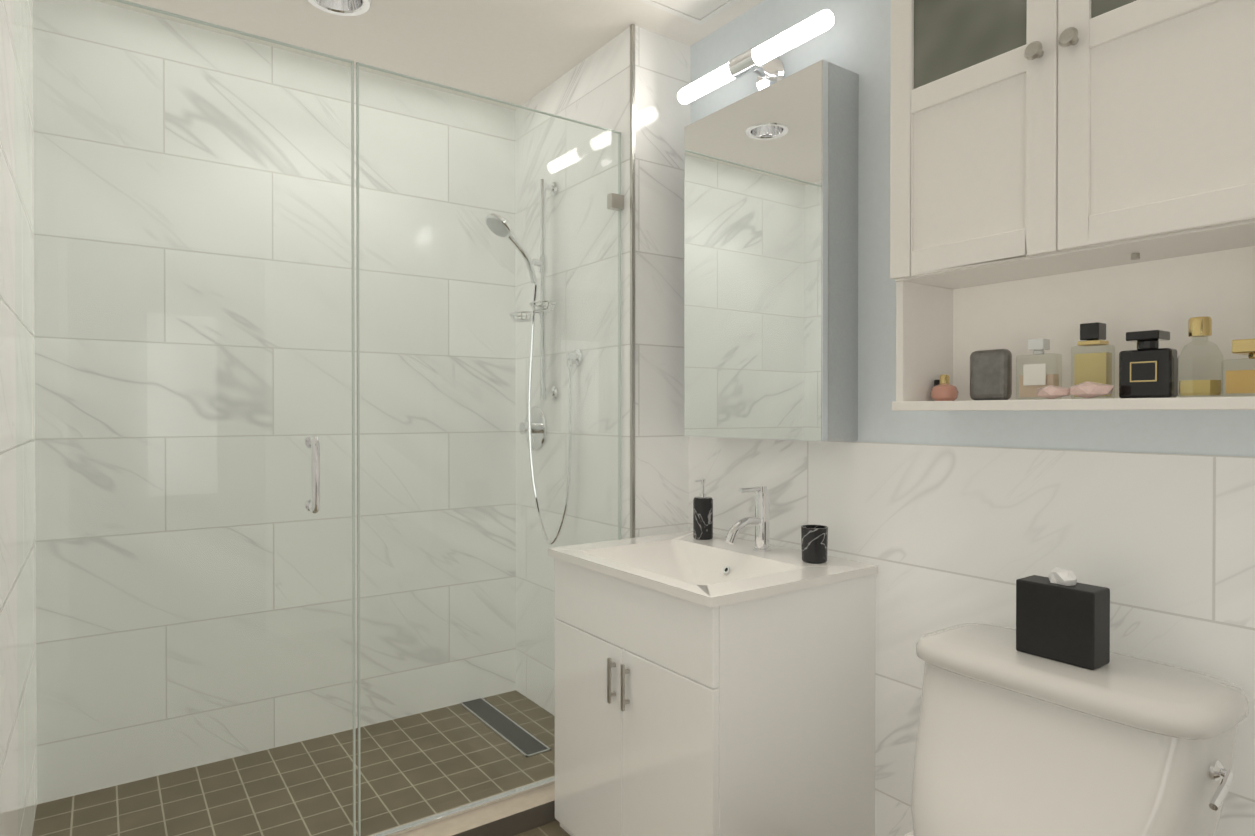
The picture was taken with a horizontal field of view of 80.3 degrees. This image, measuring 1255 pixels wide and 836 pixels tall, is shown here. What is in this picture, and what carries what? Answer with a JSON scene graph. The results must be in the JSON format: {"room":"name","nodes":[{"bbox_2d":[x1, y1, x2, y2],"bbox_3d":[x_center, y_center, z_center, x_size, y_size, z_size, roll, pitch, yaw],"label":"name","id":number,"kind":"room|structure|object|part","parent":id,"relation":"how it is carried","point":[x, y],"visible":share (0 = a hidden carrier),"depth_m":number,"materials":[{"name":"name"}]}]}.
{"room":"bathroom","nodes":[
{"label":"bathroom","id":0,"kind":"room"},
{"bbox_2d":[0,0,36,835],"bbox_3d":[-0.871,-0.026,0.874,0.100,2.460,3.329,0,0,-35],"label":"wall","id":1,"kind":"structure","parent":0,"point":[12,781],"depth_m":1.71,"materials":[{"name":"tile"}]},
{"bbox_2d":[33,0,515,803],"bbox_3d":[-0.991,-0.039,2.768,1.895,2.460,0.100,0,0,-35],"label":"wall","id":2,"kind":"structure","parent":0,"point":[127,518],"depth_m":2.51,"materials":[{"name":"tile"}]},
{"bbox_2d":[95,0,763,109],"bbox_3d":[-0.098,-1.320,1.413,1.995,0.120,3.329,0,0,-35],"label":"ceiling","id":3,"kind":"structure","parent":0,"point":[520,52],"depth_m":2.44,"materials":[{"name":"paint"}]},
{"bbox_2d":[308,0,370,15],"bbox_3d":[-0.874,-1.313,2.243,0.192,0.105,0.192,0,0,-35],"label":"reflector","id":4,"kind":"object","parent":3,"relation":"in","point":[348,7],"visible":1,"depth_m":2.30,"materials":[{"name":"silver metal"}]},
{"bbox_2d":[638,0,739,24],"bbox_3d":[0.199,-1.262,2.183,0.303,0.005,0.300,0,0,-35],"label":"ceiling access panel","id":5,"kind":"object","parent":3,"relation":"attached to","point":[716,11],"visible":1,"depth_m":2.31,"materials":[{"name":"grey paint"}]},
{"bbox_2d":[653,0,728,18],"bbox_3d":[0.199,-1.262,2.183,0.250,0.003,0.250,0,0,-35],"label":"door","id":6,"kind":"structure","parent":5,"relation":"attached to","point":[698,9],"depth_m":2.27,"materials":[{"name":"white"}]},
{"bbox_2d":[514,820,569,835],"bbox_3d":[-0.098,1.250,1.430,1.995,0.100,3.329,0,0,-35],"label":"floor","id":7,"kind":"structure","parent":0,"point":[553,828],"depth_m":2.15,"materials":[{"name":"tile"}]},
{"bbox_2d":[32,690,554,835],"bbox_3d":[-0.889,1.164,2.340,1.559,0.060,0.729,0,0,-35],"label":"shower floor","id":8,"kind":"structure","parent":7,"relation":"on","point":[265,820],"depth_m":2.30,"materials":[{"name":"tile"}]},
{"bbox_2d":[462,698,547,754],"bbox_3d":[-0.463,1.130,2.744,0.080,0.003,0.555,0,0,-35],"label":"floor drain","id":9,"kind":"object","parent":8,"relation":"in","point":[490,711],"depth_m":2.71,"materials":[{"name":"silver metal"}]},
{"bbox_2d":[460,698,550,756],"bbox_3d":[-0.461,1.130,2.741,0.094,0.004,0.562,0,0,-35],"label":"frame","id":10,"kind":"object","parent":8,"relation":"on","point":[498,733],"depth_m":2.67,"materials":[{"name":"metal"}]},
{"bbox_2d":[368,775,555,835],"bbox_3d":[-0.639,1.165,1.988,1.559,0.063,0.135,0,0,-35],"label":"curb","id":11,"kind":"object","parent":7,"relation":"on","point":[519,814],"depth_m":2.13,"materials":[{"name":"stone"}]},
{"bbox_2d":[14,0,623,835],"bbox_3d":[-0.639,0.100,1.990,1.548,2.067,0.071,0,0,-35],"label":"glass","id":12,"kind":"object","parent":11,"relation":"on","point":[614,202],"visible":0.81,"depth_m":1.95,"materials":[{"name":"clear glass"}]},
{"bbox_3d":[-0.794,0.142,1.881,0.032,0.198,0.071,0,0,-35],"label":"handle","id":13,"kind":"part","parent":12,"relation":"part of","materials":[{"name":"silver metal"}]},
{"bbox_2d":[548,486,877,835],"bbox_3d":[0.205,0.696,2.041,0.582,1.001,0.710,0,0,-35],"label":"bathroom vanity","id":14,"kind":"object","parent":7,"relation":"on","point":[719,685],"visible":1,"depth_m":1.81,"materials":[{"name":"white paint"}]},
{"bbox_3d":[-0.023,0.670,1.879,0.023,0.115,0.070,0,0,-35],"label":"handle","id":15,"kind":"part","parent":14,"relation":"part of","materials":[{"name":"silver metal"}]},
{"bbox_2d":[693,479,712,539],"bbox_3d":[0.236,0.284,2.329,0.065,0.186,0.062,0,0,-35],"label":"soap dispenser","id":16,"kind":"object","parent":14,"relation":"on","point":[702,516],"visible":1,"depth_m":2.31,"materials":[{"name":"black stone"}]},
{"bbox_2d":[548,531,877,607],"bbox_3d":[0.207,0.427,2.041,0.576,0.095,0.710,0,0,-35],"label":"basin","id":17,"kind":"object","parent":14,"relation":"in","point":[672,570],"depth_m":1.94,"materials":[{"name":"white ceramic"}]},
{"bbox_2d":[725,486,770,551],"bbox_3d":[0.340,0.287,2.096,0.164,0.184,0.052,0,0,-35],"label":"faucet","id":18,"kind":"object","parent":14,"relation":"on","point":[761,520],"depth_m":2.11,"materials":[{"name":"silver metal"}]},
{"bbox_2d":[801,525,827,563],"bbox_3d":[0.494,0.333,1.967,0.070,0.092,0.070,0,0,-35],"label":"tumbler","id":19,"kind":"object","parent":14,"relation":"on","point":[814,544],"visible":1,"depth_m":1.94,"materials":[{"name":"black stone"}]},
{"bbox_2d":[904,623,1248,835],"bbox_3d":[0.626,0.828,1.260,0.763,0.747,0.532,0,0,-35],"label":"toilet","id":20,"kind":"object","parent":7,"relation":"on","point":[1011,740],"visible":0.94,"depth_m":1.28,"materials":[{"name":"ceramic"}]},
{"bbox_2d":[1016,567,1109,669],"bbox_3d":[0.822,0.368,1.410,0.070,0.169,0.140,0,0,-35],"label":"tissue box","id":21,"kind":"object","parent":20,"relation":"on","point":[1063,615],"visible":1,"depth_m":1.38,"materials":[{"name":"plastic"}]},
{"bbox_3d":[0.825,0.477,1.406,0.268,0.046,0.520,0,0,-35],"label":"lid","id":22,"kind":"part","parent":20,"relation":"part of","materials":[{"name":"ceramic"}]},
{"bbox_3d":[0.916,0.568,1.157,0.103,0.045,0.032,0,0,-35],"label":"handle","id":23,"kind":"part","parent":20,"relation":"part of","materials":[{"name":"silver metal"}]},
{"bbox_2d":[515,26,690,715],"bbox_3d":[-0.087,-0.039,2.840,0.336,2.460,0.829,0,0,-35],"label":"wall","id":24,"kind":"structure","parent":0,"point":[593,88],"depth_m":2.56,"materials":[{"name":"tile"}]},
{"bbox_2d":[485,179,582,543],"bbox_3d":[-0.403,-0.213,2.742,0.291,1.352,0.435,0,0,-35],"label":"shower rail","id":25,"kind":"object","parent":24,"relation":"attached to","point":[553,392],"depth_m":2.77,"materials":[{"name":"silver metal"}]},
{"bbox_2d":[630,24,634,537],"bbox_3d":[0.016,-0.036,2.407,0.012,2.460,0.012,0,0,-35],"label":"trim","id":26,"kind":"structure","parent":24,"relation":"attached to","point":[632,280],"depth_m":2.40,"materials":[{"name":"silver metal"}]},
{"bbox_2d":[691,0,1254,456],"bbox_3d":[0.947,-0.597,1.589,0.092,1.327,2.400,0,0,-35],"label":"wall","id":27,"kind":"structure","parent":0,"point":[855,38],"depth_m":1.92,"materials":[{"name":"blue paint"}]},
{"bbox_2d":[677,10,833,103],"bbox_3d":[0.379,-1.020,2.195,0.130,0.110,0.612,0,0,-35],"label":"sconce","id":28,"kind":"object","parent":27,"relation":"attached to","point":[764,64],"visible":0.9,"depth_m":2.16,"materials":[{"name":"silver metal"}]},
{"bbox_2d":[684,59,858,441],"bbox_3d":[0.397,-0.428,2.163,0.144,0.973,0.550,0,0,-35],"label":"upper cabinet","id":29,"kind":"object","parent":27,"relation":"attached to","point":[771,261],"visible":1,"depth_m":2.03,"materials":[{"name":"metal"}]},
{"bbox_2d":[688,436,1254,835],"bbox_3d":[0.943,0.633,1.595,0.100,1.133,2.400,0,0,-35],"label":"tile wainscot","id":30,"kind":"structure","parent":27,"relation":"attached to","point":[1161,546],"depth_m":1.66,"materials":[{"name":"tile"}]},
{"bbox_2d":[890,0,1254,410],"bbox_3d":[0.859,-0.494,1.405,0.268,0.959,0.730,0,0,-35],"label":"upper cabinet","id":31,"kind":"object","parent":27,"relation":"attached to","point":[1072,205],"visible":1,"depth_m":1.38,"materials":[{"name":"white wood"}]},
{"bbox_3d":[0.786,-0.796,1.351,0.006,0.195,0.592,0,0,-35],"label":"door pane","id":32,"kind":"part","parent":31,"relation":"part of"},
{"bbox_3d":[0.784,-0.624,1.351,0.019,0.646,0.696,0,0,-35],"label":"door frame","id":33,"kind":"part","parent":31,"relation":"part of","materials":[{"name":"white wood"}]},
{"bbox_3d":[0.829,-0.487,1.359,0.165,0.398,0.134,0,0,-35],"label":"knob","id":34,"kind":"part","parent":31,"relation":"part of","materials":[{"name":"silver metal"}]},
{"bbox_3d":[0.786,-0.502,1.354,0.009,0.293,0.592,0,0,-35],"label":"door panel","id":35,"kind":"part","parent":31,"relation":"part of","materials":[{"name":"white wood"}]},
{"bbox_3d":[0.919,-0.083,1.325,0.002,0.036,0.042,0,0,-35],"label":"perfume black label frame","id":36,"kind":"part","parent":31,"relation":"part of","materials":[{"name":"gold metal"}]}
]}

